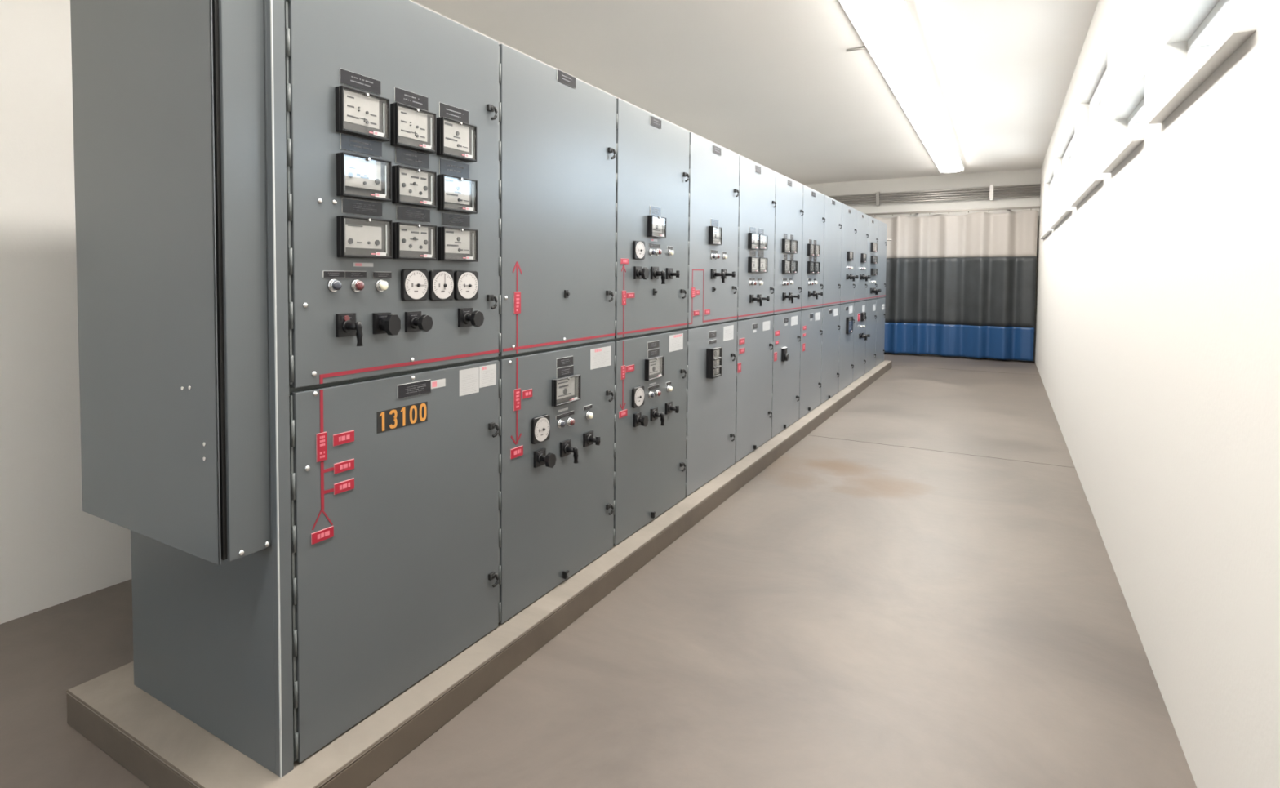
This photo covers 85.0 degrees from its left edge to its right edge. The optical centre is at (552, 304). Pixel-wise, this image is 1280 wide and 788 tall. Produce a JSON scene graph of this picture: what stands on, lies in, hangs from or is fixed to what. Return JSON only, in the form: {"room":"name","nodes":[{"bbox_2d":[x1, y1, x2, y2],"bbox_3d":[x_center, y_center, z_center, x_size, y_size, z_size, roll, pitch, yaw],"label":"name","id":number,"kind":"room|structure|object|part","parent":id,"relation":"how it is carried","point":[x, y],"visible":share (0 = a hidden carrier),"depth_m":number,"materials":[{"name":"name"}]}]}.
{"room":"electrical room","nodes":[
{"label":"electrical room","id":0,"kind":"room"},
{"bbox_2d":[0,0,804,623],"bbox_3d":[0.025,-0.482,6.467,0.200,3.300,18.500,2,3,33],"label":"wall","id":1,"kind":"structure","parent":0,"point":[53,552],"depth_m":2.93,"materials":[{"name":"white paint"}]},
{"bbox_2d":[0,352,1196,787],"bbox_3d":[1.739,1.292,5.421,4.300,0.150,18.500,2,3,33],"label":"floor","id":2,"kind":"structure","parent":0,"point":[855,614],"depth_m":2.66,"materials":[{"name":"concrete"}]},
{"bbox_2d":[130,0,498,777],"bbox_3d":[-0.743,0.133,2.358,0.831,2.175,0.940,2,3,33],"label":"tall cabinet","id":3,"kind":"object","parent":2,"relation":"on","point":[380,566],"visible":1,"depth_m":2.04,"materials":[{"name":"grey metal"}]},
{"bbox_2d":[70,0,270,564],"bbox_3d":[-1.070,-0.178,1.912,0.722,1.610,0.143,2,3,33],"label":"enclosure","id":4,"kind":"object","parent":3,"relation":"attached to","point":[169,111],"visible":1,"depth_m":1.77,"materials":[{"name":"grey paint"}]},
{"bbox_2d":[327,278,342,292],"bbox_3d":[-0.600,-0.054,1.914,0.026,0.037,0.037,2,3,33],"label":"lamp","id":5,"kind":"object","parent":3,"relation":"attached to","point":[334,285],"depth_m":1.91,"materials":[{"name":"blue"}]},
{"bbox_2d":[335,312,363,346],"bbox_3d":[-0.559,0.070,1.941,0.071,0.090,0.063,2,3,33],"label":"switch","id":6,"kind":"object","parent":3,"relation":"attached to","point":[348,331],"depth_m":1.94,"materials":[{"name":"black plastic"}]},
{"bbox_2d":[350,279,364,292],"bbox_3d":[-0.555,-0.055,1.982,0.026,0.037,0.037,2,3,33],"label":"lamp","id":7,"kind":"object","parent":3,"relation":"attached to","point":[356,285],"depth_m":1.97,"materials":[{"name":"red plastic"}]},
{"bbox_2d":[375,279,388,291],"bbox_3d":[-0.505,-0.057,2.059,0.026,0.037,0.037,2,3,33],"label":"lamp","id":8,"kind":"object","parent":3,"relation":"attached to","point":[381,285],"depth_m":2.05,"materials":[{"name":"beige plastic"}]},
{"bbox_2d":[372,311,400,335],"bbox_3d":[-0.490,0.057,2.057,0.060,0.065,0.064,2,3,33],"label":"switch","id":9,"kind":"object","parent":3,"relation":"attached to","point":[384,323],"depth_m":2.04,"materials":[{"name":"black plastic"}]},
{"bbox_3d":[-0.447,-0.367,2.179,0.022,1.148,0.879,2,3,33],"label":"door","id":10,"kind":"part","parent":3,"relation":"part of","materials":[{"name":"grey paint"}]},
{"bbox_3d":[-0.451,0.719,2.223,0.022,1.004,0.879,2,3,33],"label":"door","id":11,"kind":"part","parent":3,"relation":"part of","materials":[{"name":"grey paint"}]},
{"bbox_3d":[-0.466,0.348,2.160,0.001,0.064,0.215,2,3,33],"label":"number plate","id":12,"kind":"part","parent":3,"relation":"part of","materials":[{"name":"black paint"}]},
{"bbox_2d":[404,311,433,332],"bbox_3d":[-0.416,0.053,2.165,0.066,0.063,0.063,2,3,33],"label":"switch","id":13,"kind":"object","parent":3,"relation":"attached to","point":[415,321],"depth_m":2.16,"materials":[{"name":"black plastic"}]},
{"bbox_2d":[457,307,484,327],"bbox_3d":[-0.279,0.044,2.377,0.066,0.064,0.067,2,3,33],"label":"switch","id":14,"kind":"object","parent":3,"relation":"attached to","point":[467,317],"depth_m":2.37,"materials":[{"name":"black plastic"}]},
{"bbox_2d":[66,360,892,787],"bbox_3d":[1.931,1.114,6.637,1.012,0.110,11.228,2,3,33],"label":"plinth","id":15,"kind":"structure","parent":2,"relation":"on","point":[162,747],"depth_m":2.18,"materials":[{"name":"concrete"}]},
{"bbox_2d":[494,44,616,623],"bbox_3d":[-0.239,0.103,3.137,0.828,2.175,0.912,2,3,33],"label":"tall cabinet","id":16,"kind":"object","parent":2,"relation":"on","point":[557,130],"visible":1,"depth_m":2.86,"materials":[{"name":"grey metal"}]},
{"bbox_2d":[533,447,555,467],"bbox_3d":[-0.030,0.618,2.786,0.066,0.066,0.072,2,3,33],"label":"switch","id":17,"kind":"object","parent":16,"relation":"attached to","point":[541,460],"depth_m":2.78,"materials":[{"name":"black plastic"}]},
{"bbox_3d":[0.043,0.691,2.982,0.022,1.004,0.895,2,3,33],"label":"door","id":18,"kind":"part","parent":16,"relation":"part of","materials":[{"name":"grey paint"}]},
{"bbox_3d":[0.046,-0.396,2.938,0.022,1.148,0.895,2,3,33],"label":"door","id":19,"kind":"part","parent":16,"relation":"part of","materials":[{"name":"grey paint"}]},
{"bbox_2d":[556,418,565,427],"bbox_3d":[0.038,0.502,2.921,0.026,0.037,0.037,2,3,33],"label":"lamp","id":20,"kind":"object","parent":16,"relation":"attached to","point":[561,423],"depth_m":2.91,"materials":[{"name":"blue"}]},
{"bbox_2d":[560,439,578,462],"bbox_3d":[0.078,0.626,2.951,0.068,0.088,0.071,2,3,33],"label":"switch","id":21,"kind":"object","parent":16,"relation":"attached to","point":[566,449],"depth_m":2.95,"materials":[{"name":"black plastic"}]},
{"bbox_2d":[566,417,574,426],"bbox_3d":[0.080,0.505,2.987,0.026,0.037,0.037,2,3,33],"label":"lamp","id":22,"kind":"object","parent":16,"relation":"attached to","point":[570,420],"depth_m":2.98,"materials":[{"name":"red"}]},
{"bbox_2d":[585,411,593,419],"bbox_3d":[0.167,0.498,3.121,0.026,0.037,0.037,2,3,33],"label":"lamp","id":23,"kind":"object","parent":16,"relation":"attached to","point":[588,415],"depth_m":3.11,"materials":[{"name":"beige"}]},
{"bbox_2d":[582,430,600,447],"bbox_3d":[0.183,0.604,3.114,0.066,0.061,0.076,2,3,33],"label":"switch","id":24,"kind":"object","parent":16,"relation":"attached to","point":[588,439],"depth_m":3.11,"materials":[{"name":"black plastic"}]},
{"bbox_2d":[610,98,689,545],"bbox_3d":[0.259,0.074,3.904,0.828,2.175,0.912,2,3,33],"label":"tall cabinet","id":25,"kind":"object","parent":2,"relation":"on","point":[652,155],"visible":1,"depth_m":3.64,"materials":[{"name":"grey metal"}]},
{"bbox_2d":[633,411,648,426],"bbox_3d":[0.450,0.586,3.535,0.055,0.067,0.070,2,3,33],"label":"switch","id":26,"kind":"object","parent":25,"relation":"attached to","point":[638,420],"depth_m":3.52,"materials":[{"name":"black plastic"}]},
{"bbox_2d":[633,266,648,279],"bbox_3d":[0.448,-0.161,3.498,0.055,0.066,0.073,2,3,33],"label":"switch","id":27,"kind":"object","parent":25,"relation":"attached to","point":[639,273],"depth_m":3.48,"materials":[{"name":"black plastic"}]},
{"bbox_3d":[0.540,0.662,3.748,0.022,1.004,0.895,2,3,33],"label":"door","id":28,"kind":"part","parent":25,"relation":"part of","materials":[{"name":"grey paint"}]},
{"bbox_2d":[648,391,654,398],"bbox_3d":[0.524,0.477,3.670,0.026,0.037,0.037,2,3,33],"label":"lamp","id":29,"kind":"object","parent":25,"relation":"attached to","point":[651,394],"depth_m":3.66,"materials":[{"name":"white"}]},
{"bbox_3d":[0.544,-0.425,3.705,0.022,1.148,0.895,2,3,33],"label":"door","id":30,"kind":"part","parent":25,"relation":"part of","materials":[{"name":"grey paint"}]},
{"bbox_2d":[648,248,655,255],"bbox_3d":[0.522,-0.277,3.634,0.026,0.037,0.037,2,3,33],"label":"lamp","id":31,"kind":"object","parent":25,"relation":"attached to","point":[651,251],"depth_m":3.62,"materials":[{"name":"blue"}]},
{"bbox_2d":[650,406,664,425],"bbox_3d":[0.566,0.598,3.703,0.067,0.088,0.073,2,3,33],"label":"switch","id":32,"kind":"object","parent":25,"relation":"attached to","point":[655,415],"depth_m":3.70,"materials":[{"name":"black plastic"}]},
{"bbox_2d":[650,266,665,284],"bbox_3d":[0.564,-0.155,3.666,0.068,0.091,0.080,2,3,33],"label":"switch","id":33,"kind":"object","parent":25,"relation":"attached to","point":[655,273],"depth_m":3.66,"materials":[{"name":"black plastic"}]},
{"bbox_2d":[654,389,661,396],"bbox_3d":[0.570,0.478,3.741,0.026,0.037,0.037,2,3,33],"label":"lamp","id":34,"kind":"object","parent":25,"relation":"attached to","point":[657,393],"depth_m":3.73,"materials":[{"name":"red plastic"}]},
{"bbox_2d":[655,248,662,255],"bbox_3d":[0.568,-0.282,3.704,0.026,0.037,0.037,2,3,33],"label":"lamp","id":35,"kind":"object","parent":25,"relation":"attached to","point":[658,251],"depth_m":3.70,"materials":[{"name":"red plastic"}]},
{"bbox_2d":[666,385,672,391],"bbox_3d":[0.654,0.469,3.871,0.026,0.037,0.037,2,3,33],"label":"lamp","id":36,"kind":"object","parent":25,"relation":"attached to","point":[669,388],"depth_m":3.86,"materials":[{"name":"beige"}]},
{"bbox_2d":[667,248,674,256],"bbox_3d":[0.656,-0.289,3.840,0.026,0.037,0.037,2,3,33],"label":"lamp","id":37,"kind":"object","parent":25,"relation":"attached to","point":[670,252],"depth_m":3.83,"materials":[{"name":"beige"}]},
{"bbox_2d":[665,400,679,414],"bbox_3d":[0.672,0.577,3.867,0.066,0.062,0.075,2,3,33],"label":"switch","id":38,"kind":"object","parent":25,"relation":"attached to","point":[668,404],"depth_m":3.86,"materials":[{"name":"black plastic"}]},
{"bbox_2d":[666,267,679,279],"bbox_3d":[0.669,-0.172,3.829,0.066,0.062,0.074,2,3,33],"label":"switch","id":39,"kind":"object","parent":25,"relation":"attached to","point":[669,271],"depth_m":3.82,"materials":[{"name":"black plastic"}]},
{"bbox_2d":[684,132,739,496],"bbox_3d":[0.762,0.045,4.666,0.842,2.175,0.912,2,3,33],"label":"tall cabinet","id":40,"kind":"object","parent":2,"relation":"on","point":[713,169],"visible":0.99,"depth_m":4.41,"materials":[{"name":"grey metal"}]},
{"bbox_3d":[1.038,0.633,4.514,0.022,1.004,0.895,2,3,33],"label":"door","id":41,"kind":"part","parent":40,"relation":"part of","materials":[{"name":"grey paint"}]},
{"bbox_2d":[710,253,715,259],"bbox_3d":[1.018,-0.307,4.397,0.026,0.037,0.037,2,3,33],"label":"lamp","id":42,"kind":"object","parent":40,"relation":"attached to","point":[713,255],"depth_m":4.39,"materials":[{"name":"blue"}]},
{"bbox_3d":[1.042,-0.454,4.471,0.022,1.148,0.895,2,3,33],"label":"door","id":43,"kind":"part","parent":40,"relation":"part of","materials":[{"name":"grey paint"}]},
{"bbox_2d":[715,253,719,259],"bbox_3d":[1.061,-0.311,4.463,0.026,0.037,0.037,2,3,33],"label":"lamp","id":44,"kind":"object","parent":40,"relation":"attached to","point":[717,256],"depth_m":4.45,"materials":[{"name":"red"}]},
{"bbox_2d":[711,268,724,282],"bbox_3d":[1.056,-0.184,4.409,0.082,0.087,0.072,2,3,33],"label":"switch","id":45,"kind":"object","parent":40,"relation":"attached to","point":[713,271],"depth_m":4.40,"materials":[{"name":"black plastic"}]},
{"bbox_2d":[722,253,727,259],"bbox_3d":[1.140,-0.318,4.585,0.026,0.037,0.037,2,3,33],"label":"lamp","id":46,"kind":"object","parent":40,"relation":"attached to","point":[724,256],"depth_m":4.58,"materials":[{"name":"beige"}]},
{"bbox_2d":[721,269,735,278],"bbox_3d":[1.165,-0.203,4.577,0.082,0.062,0.079,2,3,33],"label":"switch","id":47,"kind":"object","parent":40,"relation":"attached to","point":[733,273],"depth_m":4.57,"materials":[{"name":"black plastic"}]},
{"bbox_2d":[733,155,776,462],"bbox_3d":[1.261,0.017,5.431,0.844,2.175,0.912,2,3,33],"label":"tall cabinet","id":48,"kind":"object","parent":2,"relation":"on","point":[757,182],"visible":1,"depth_m":5.19,"materials":[{"name":"grey metal"}]},
{"bbox_3d":[1.536,0.604,5.280,0.022,1.004,0.895,2,3,33],"label":"door","id":49,"kind":"part","parent":48,"relation":"part of","materials":[{"name":"grey paint"}]},
{"bbox_2d":[749,294,762,306],"bbox_3d":[1.497,-0.033,5.095,0.084,0.084,0.066,2,3,33],"label":"switch","id":50,"kind":"object","parent":48,"relation":"attached to","point":[751,296],"depth_m":5.09,"materials":[{"name":"black plastic"}]},
{"bbox_3d":[1.539,-0.483,5.237,0.022,1.148,0.895,2,3,33],"label":"door","id":51,"kind":"part","parent":48,"relation":"part of","materials":[{"name":"grey paint"}]},
{"bbox_2d":[757,293,769,302],"bbox_3d":[1.601,-0.050,5.255,0.084,0.060,0.070,2,3,33],"label":"switch","id":52,"kind":"object","parent":48,"relation":"attached to","point":[767,298],"depth_m":5.24,"materials":[{"name":"black plastic"}]},
{"bbox_2d":[770,172,804,437],"bbox_3d":[1.759,-0.013,6.197,0.844,2.175,0.912,2,3,33],"label":"tall cabinet","id":53,"kind":"object","parent":2,"relation":"on","point":[788,212],"visible":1,"depth_m":5.95,"materials":[{"name":"grey metal"}]},
{"bbox_3d":[2.033,0.575,6.046,0.022,1.004,0.895,2,3,33],"label":"door","id":54,"kind":"part","parent":53,"relation":"part of","materials":[{"name":"grey paint"}]},
{"bbox_2d":[782,292,793,302],"bbox_3d":[1.992,-0.059,5.856,0.084,0.090,0.072,2,3,33],"label":"switch","id":55,"kind":"object","parent":53,"relation":"attached to","point":[784,294],"depth_m":5.85,"materials":[{"name":"black plastic"}]},
{"bbox_3d":[2.037,-0.512,6.003,0.022,1.148,0.895,2,3,33],"label":"door","id":56,"kind":"part","parent":53,"relation":"part of","materials":[{"name":"grey paint"}]},
{"bbox_2d":[788,292,799,299],"bbox_3d":[2.104,-0.075,6.029,0.084,0.064,0.074,2,3,33],"label":"switch","id":57,"kind":"object","parent":53,"relation":"attached to","point":[797,296],"depth_m":6.02,"materials":[{"name":"black plastic"}]},
{"bbox_2d":[798,185,825,418],"bbox_3d":[2.256,-0.041,6.963,0.845,2.175,0.912,2,3,33],"label":"tall cabinet","id":58,"kind":"object","parent":2,"relation":"on","point":[813,202],"visible":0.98,"depth_m":6.73,"materials":[{"name":"grey metal"}]},
{"bbox_3d":[2.531,0.546,6.813,0.022,1.004,0.895,2,3,33],"label":"door","id":59,"kind":"part","parent":58,"relation":"part of","materials":[{"name":"grey paint"}]},
{"bbox_3d":[2.534,-0.541,6.769,0.022,1.148,0.895,2,3,33],"label":"door","id":60,"kind":"part","parent":58,"relation":"part of","materials":[{"name":"grey paint"}]},
{"bbox_2d":[808,290,817,299],"bbox_3d":[2.492,-0.093,6.625,0.085,0.079,0.076,2,3,33],"label":"switch","id":61,"kind":"object","parent":58,"relation":"attached to","point":[810,294],"depth_m":6.61,"materials":[{"name":"black plastic"}]},
{"bbox_2d":[813,290,822,296],"bbox_3d":[2.605,-0.110,6.800,0.085,0.059,0.080,2,3,33],"label":"switch","id":62,"kind":"object","parent":58,"relation":"attached to","point":[814,291],"depth_m":6.78,"materials":[{"name":"black plastic"}]},
{"bbox_2d":[820,195,841,404],"bbox_3d":[2.729,-0.071,7.746,0.785,2.175,0.912,2,3,33],"label":"tall cabinet","id":63,"kind":"object","parent":2,"relation":"on","point":[833,208],"visible":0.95,"depth_m":7.51,"materials":[{"name":"grey metal"}]},
{"bbox_3d":[3.029,0.517,7.579,0.022,1.004,0.895,2,3,33],"label":"door","id":64,"kind":"part","parent":63,"relation":"part of","materials":[{"name":"grey paint"}]},
{"bbox_3d":[3.032,-0.570,7.535,0.022,1.148,0.895,2,3,33],"label":"door","id":65,"kind":"part","parent":63,"relation":"part of","materials":[{"name":"grey paint"}]},
{"bbox_2d":[838,203,858,391],"bbox_3d":[3.254,-0.099,8.494,0.850,2.175,0.912,2,3,33],"label":"tall cabinet","id":66,"kind":"object","parent":2,"relation":"on","point":[846,366],"visible":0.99,"depth_m":8.26,"materials":[{"name":"grey metal"}]},
{"bbox_3d":[3.526,0.488,8.345,0.022,1.004,0.895,2,3,33],"label":"door","id":67,"kind":"part","parent":66,"relation":"part of","materials":[{"name":"grey paint"}]},
{"bbox_3d":[3.530,-0.599,8.301,0.022,1.148,0.895,2,3,33],"label":"door","id":68,"kind":"part","parent":66,"relation":"part of","materials":[{"name":"grey paint"}]},
{"bbox_2d":[846,274,854,281],"bbox_3d":[3.540,-0.322,8.227,0.090,0.087,0.108,2,3,33],"label":"switch","id":69,"kind":"object","parent":66,"relation":"attached to","point":[848,276],"depth_m":8.21,"materials":[{"name":"black plastic"}]},
{"bbox_2d":[852,209,871,381],"bbox_3d":[3.753,-0.128,9.259,0.853,2.175,0.912,2,3,33],"label":"tall cabinet","id":70,"kind":"object","parent":2,"relation":"on","point":[861,236],"visible":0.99,"depth_m":9.04,"materials":[{"name":"grey metal"}]},
{"bbox_3d":[4.024,0.459,9.111,0.022,1.004,0.895,2,3,33],"label":"door","id":71,"kind":"part","parent":70,"relation":"part of","materials":[{"name":"grey paint"}]},
{"bbox_3d":[4.027,-0.628,9.067,0.022,1.148,0.895,2,3,33],"label":"door","id":72,"kind":"part","parent":70,"relation":"part of","materials":[{"name":"grey paint"}]},
{"bbox_2d":[858,333,867,340],"bbox_3d":[4.062,0.417,9.063,0.093,0.090,0.130,2,3,33],"label":"switch","id":73,"kind":"object","parent":70,"relation":"attached to","point":[860,335],"depth_m":9.04,"materials":[{"name":"black plastic"}]},
{"bbox_2d":[859,274,867,280],"bbox_3d":[4.042,-0.351,8.997,0.092,0.092,0.124,2,3,33],"label":"switch","id":74,"kind":"object","parent":70,"relation":"attached to","point":[861,276],"depth_m":8.98,"materials":[{"name":"black plastic"}]},
{"bbox_2d":[864,215,880,373],"bbox_3d":[4.252,-0.157,10.025,0.856,2.175,0.912,2,3,33],"label":"tall cabinet","id":75,"kind":"object","parent":2,"relation":"on","point":[873,224],"visible":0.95,"depth_m":9.78,"materials":[{"name":"grey metal"}]},
{"bbox_3d":[4.521,0.430,9.877,0.022,1.004,0.895,2,3,33],"label":"door","id":76,"kind":"part","parent":75,"relation":"part of","materials":[{"name":"grey paint"}]},
{"bbox_3d":[4.525,-0.657,9.834,0.022,1.148,0.895,2,3,33],"label":"door","id":77,"kind":"part","parent":75,"relation":"part of","materials":[{"name":"grey paint"}]},
{"bbox_2d":[870,287,878,294],"bbox_3d":[4.527,-0.192,9.749,0.096,0.104,0.152,2,3,33],"label":"switch","id":78,"kind":"object","parent":75,"relation":"attached to","point":[872,290],"depth_m":9.73,"materials":[{"name":"black plastic"}]},
{"bbox_3d":[4.584,-0.469,9.863,0.002,0.087,0.407,2,3,33],"label":"glass","id":79,"kind":"part","parent":75,"relation":"part of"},
{"bbox_3d":[4.571,-0.639,9.836,0.002,0.095,0.405,2,3,33],"label":"glass","id":80,"kind":"part","parent":75,"relation":"part of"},
{"bbox_3d":[4.558,-0.813,9.808,0.002,0.111,0.402,2,3,33],"label":"glass","id":81,"kind":"part","parent":75,"relation":"part of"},
{"bbox_2d":[875,220,892,366],"bbox_3d":[4.763,-0.188,10.843,0.821,2.175,1.015,2,3,33],"label":"tall cabinet","id":82,"kind":"object","parent":2,"relation":"on","point":[882,227],"visible":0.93,"depth_m":10.59,"materials":[{"name":"grey metal"}]},
{"bbox_3d":[5.019,0.401,10.643,0.022,1.004,0.895,2,3,33],"label":"door","id":83,"kind":"part","parent":82,"relation":"part of","materials":[{"name":"grey paint"}]},
{"bbox_3d":[5.023,-0.686,10.600,0.022,1.148,0.895,2,3,33],"label":"door","id":84,"kind":"part","parent":82,"relation":"part of","materials":[{"name":"grey paint"}]},
{"bbox_2d":[811,435,1075,467],"bbox_3d":[3.132,1.207,5.770,1.948,0.001,0.007,2,3,33],"label":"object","id":85,"kind":"structure","parent":2,"relation":"in","point":[811,435],"depth_m":5.69,"materials":[{"name":"grey"}]},
{"bbox_2d":[413,0,1098,184],"bbox_3d":[1.751,-2.156,5.283,4.300,0.150,18.500,2,3,33],"label":"ceiling","id":86,"kind":"structure","parent":0,"point":[775,84],"depth_m":6.21,"materials":[{"name":"beige paint"}]},
{"bbox_2d":[846,46,866,52],"bbox_3d":[2.502,-2.076,5.620,0.227,0.029,0.027,1,2,20],"label":"stub","id":87,"kind":"object","parent":86,"relation":"attached to","point":[863,47],"visible":0.6,"depth_m":5.63,"materials":[{"name":"grey"}]},
{"bbox_2d":[838,0,919,57],"bbox_3d":[2.058,-2.001,4.505,0.360,0.094,2.440,2,3,33],"label":"ceiling light","id":88,"kind":"object","parent":86,"relation":"attached to","point":[885,27],"visible":1,"depth_m":4.91,"materials":[{"name":"white plastic"}]},
{"bbox_2d":[870,40,942,115],"bbox_3d":[3.387,-2.078,6.550,0.360,0.094,2.440,2,3,33],"label":"ceiling light","id":89,"kind":"object","parent":86,"relation":"attached to","point":[908,75],"visible":0.88,"depth_m":6.30,"materials":[{"name":"white plastic"}]},
{"bbox_2d":[905,106,955,150],"bbox_3d":[4.715,-2.156,8.595,0.360,0.094,2.440,2,3,33],"label":"ceiling light","id":90,"kind":"object","parent":86,"relation":"attached to","point":[934,130],"visible":0.88,"depth_m":8.40,"materials":[{"name":"white plastic"}]},
{"bbox_2d":[927,143,964,173],"bbox_3d":[6.044,-2.233,10.640,0.360,0.094,2.440,2,3,33],"label":"ceiling light","id":91,"kind":"object","parent":86,"relation":"attached to","point":[949,160],"visible":0.87,"depth_m":10.48,"materials":[{"name":"white plastic"}]},
{"bbox_2d":[804,168,1040,361],"bbox_3d":[6.727,-0.722,13.022,3.900,3.300,0.200,2,3,33],"label":"wall","id":92,"kind":"structure","parent":0,"point":[1031,176],"depth_m":12.59,"materials":[{"name":"white paint"}]},
{"bbox_2d":[875,191,879,205],"bbox_3d":[6.166,-2.010,13.146,0.060,0.260,0.120,2,3,33],"label":"bracket","id":93,"kind":"object","parent":92,"relation":"attached to","point":[877,197],"visible":1,"depth_m":13.10,"materials":[{"name":"grey metal"}]},
{"bbox_2d":[827,183,1040,197],"bbox_3d":[6.622,-2.079,12.800,3.900,0.030,0.030,2,3,33],"label":"conduit","id":94,"kind":"object","parent":93,"relation":"attached to","point":[1037,184],"visible":0.79,"depth_m":12.56,"materials":[{"name":"grey"}]},
{"bbox_2d":[832,186,1040,199],"bbox_3d":[6.622,-2.037,12.801,3.900,0.030,0.030,2,3,33],"label":"conduit","id":95,"kind":"object","parent":93,"relation":"attached to","point":[1039,187],"visible":0.79,"depth_m":12.54,"materials":[{"name":"grey metal"}]},
{"bbox_2d":[835,189,1040,201],"bbox_3d":[6.622,-1.994,12.803,3.900,0.030,0.030,2,3,33],"label":"conduit","id":96,"kind":"object","parent":93,"relation":"attached to","point":[1026,190],"visible":0.79,"depth_m":12.53,"materials":[{"name":"grey"}]},
{"bbox_2d":[840,191,1039,203],"bbox_3d":[6.622,-1.951,12.805,3.900,0.030,0.030,2,3,33],"label":"conduit","id":97,"kind":"object","parent":93,"relation":"attached to","point":[1028,193],"visible":0.79,"depth_m":12.52,"materials":[{"name":"grey metal"}]},
{"bbox_2d":[844,194,1039,205],"bbox_3d":[6.622,-1.910,12.806,3.900,0.030,0.030,2,3,33],"label":"conduit","id":98,"kind":"object","parent":93,"relation":"attached to","point":[1027,195],"visible":0.79,"depth_m":12.49,"materials":[{"name":"grey metal"}]},
{"bbox_2d":[866,206,1039,216],"bbox_3d":[6.628,-1.675,12.780,3.850,0.060,0.252,2,3,33],"label":"track","id":99,"kind":"object","parent":92,"relation":"attached to","point":[1022,207],"visible":0.62,"depth_m":12.31,"materials":[{"name":"silver metal"}]},
{"bbox_2d":[871,209,1037,360],"bbox_3d":[6.574,-0.371,12.738,3.770,2.550,0.209,2,3,33],"label":"curtain","id":100,"kind":"object","parent":99,"relation":"hanging from","point":[974,284],"visible":0.58,"depth_m":12.33,"materials":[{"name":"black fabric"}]},
{"bbox_2d":[989,185,993,200],"bbox_3d":[7.692,-1.965,12.157,0.060,0.260,0.120,2,3,33],"label":"bracket","id":101,"kind":"object","parent":92,"relation":"attached to","point":[991,187],"visible":1,"depth_m":12.11,"materials":[{"name":"grey metal"}]},
{"bbox_2d":[1035,0,1279,787],"bbox_3d":[3.465,-0.382,4.237,0.200,3.300,18.500,2,3,33],"label":"wall","id":102,"kind":"structure","parent":0,"point":[1157,337],"depth_m":2.22,"materials":[{"name":"white paint"}]},
{"bbox_2d":[1040,175,1053,239],"bbox_3d":[6.820,-1.370,9.477,0.160,0.840,2.260,2,3,33],"label":"window","id":103,"kind":"structure","parent":102,"relation":"in","point":[1048,231],"depth_m":10.32,"materials":[{"name":"white"}]},
{"bbox_3d":[6.793,-0.967,9.510,0.100,0.030,2.260,2,3,33],"label":"sill","id":104,"kind":"part","parent":103,"relation":"part of","materials":[{"name":"white"}]},
{"bbox_3d":[6.862,-1.384,9.449,0.004,0.740,2.130,2,3,33],"label":"pane","id":105,"kind":"part","parent":103,"relation":"part of","materials":[{"name":"clear glass"}]},
{"bbox_2d":[1049,133,1074,229],"bbox_3d":[5.295,-1.282,7.130,0.160,0.840,2.660,2,3,33],"label":"window","id":106,"kind":"structure","parent":102,"relation":"in","point":[1068,157],"depth_m":7.65,"materials":[{"name":"white"}]},
{"bbox_3d":[5.269,-0.878,7.163,0.100,0.030,2.660,2,3,33],"label":"sill","id":107,"kind":"part","parent":106,"relation":"part of","materials":[{"name":"white paint"}]},
{"bbox_3d":[5.337,-1.295,7.102,0.004,0.740,2.530,2,3,33],"label":"pane","id":108,"kind":"part","parent":106,"relation":"part of","materials":[{"name":"clear glass"}]},
{"bbox_2d":[1070,67,1106,207],"bbox_3d":[3.852,-1.198,4.909,0.160,0.840,1.860,2,3,33],"label":"window","id":109,"kind":"structure","parent":102,"relation":"in","point":[1095,176],"depth_m":5.26,"materials":[{"name":"white"}]},
{"bbox_3d":[3.826,-0.794,4.941,0.100,0.030,1.860,2,3,33],"label":"sill","id":110,"kind":"part","parent":109,"relation":"part of","materials":[{"name":"white paint"}]},
{"bbox_3d":[3.894,-1.211,4.881,0.004,0.740,1.730,2,3,33],"label":"pane","id":111,"kind":"part","parent":109,"relation":"part of","materials":[{"name":"clear glass"}]},
{"bbox_2d":[1102,97,1144,173],"bbox_3d":[2.863,-0.865,3.399,0.160,0.290,1.090,2,3,33],"label":"window","id":112,"kind":"structure","parent":102,"relation":"in","point":[1135,137],"depth_m":3.50,"materials":[{"name":"white"}]},
{"bbox_3d":[2.838,-0.736,3.420,0.100,0.030,1.090,2,3,33],"label":"sill","id":113,"kind":"part","parent":112,"relation":"part of","materials":[{"name":"white"}]},
{"bbox_3d":[2.905,-0.879,3.371,0.004,0.190,0.960,2,3,33],"label":"pane","id":114,"kind":"part","parent":112,"relation":"part of","materials":[{"name":"clear glass"}]},
{"bbox_2d":[1147,0,1257,124],"bbox_3d":[2.033,-0.817,2.120,0.160,0.290,1.180,2,3,33],"label":"window","id":115,"kind":"structure","parent":102,"relation":"in","point":[1234,16],"depth_m":2.10,"materials":[{"name":"white"}]}
]}

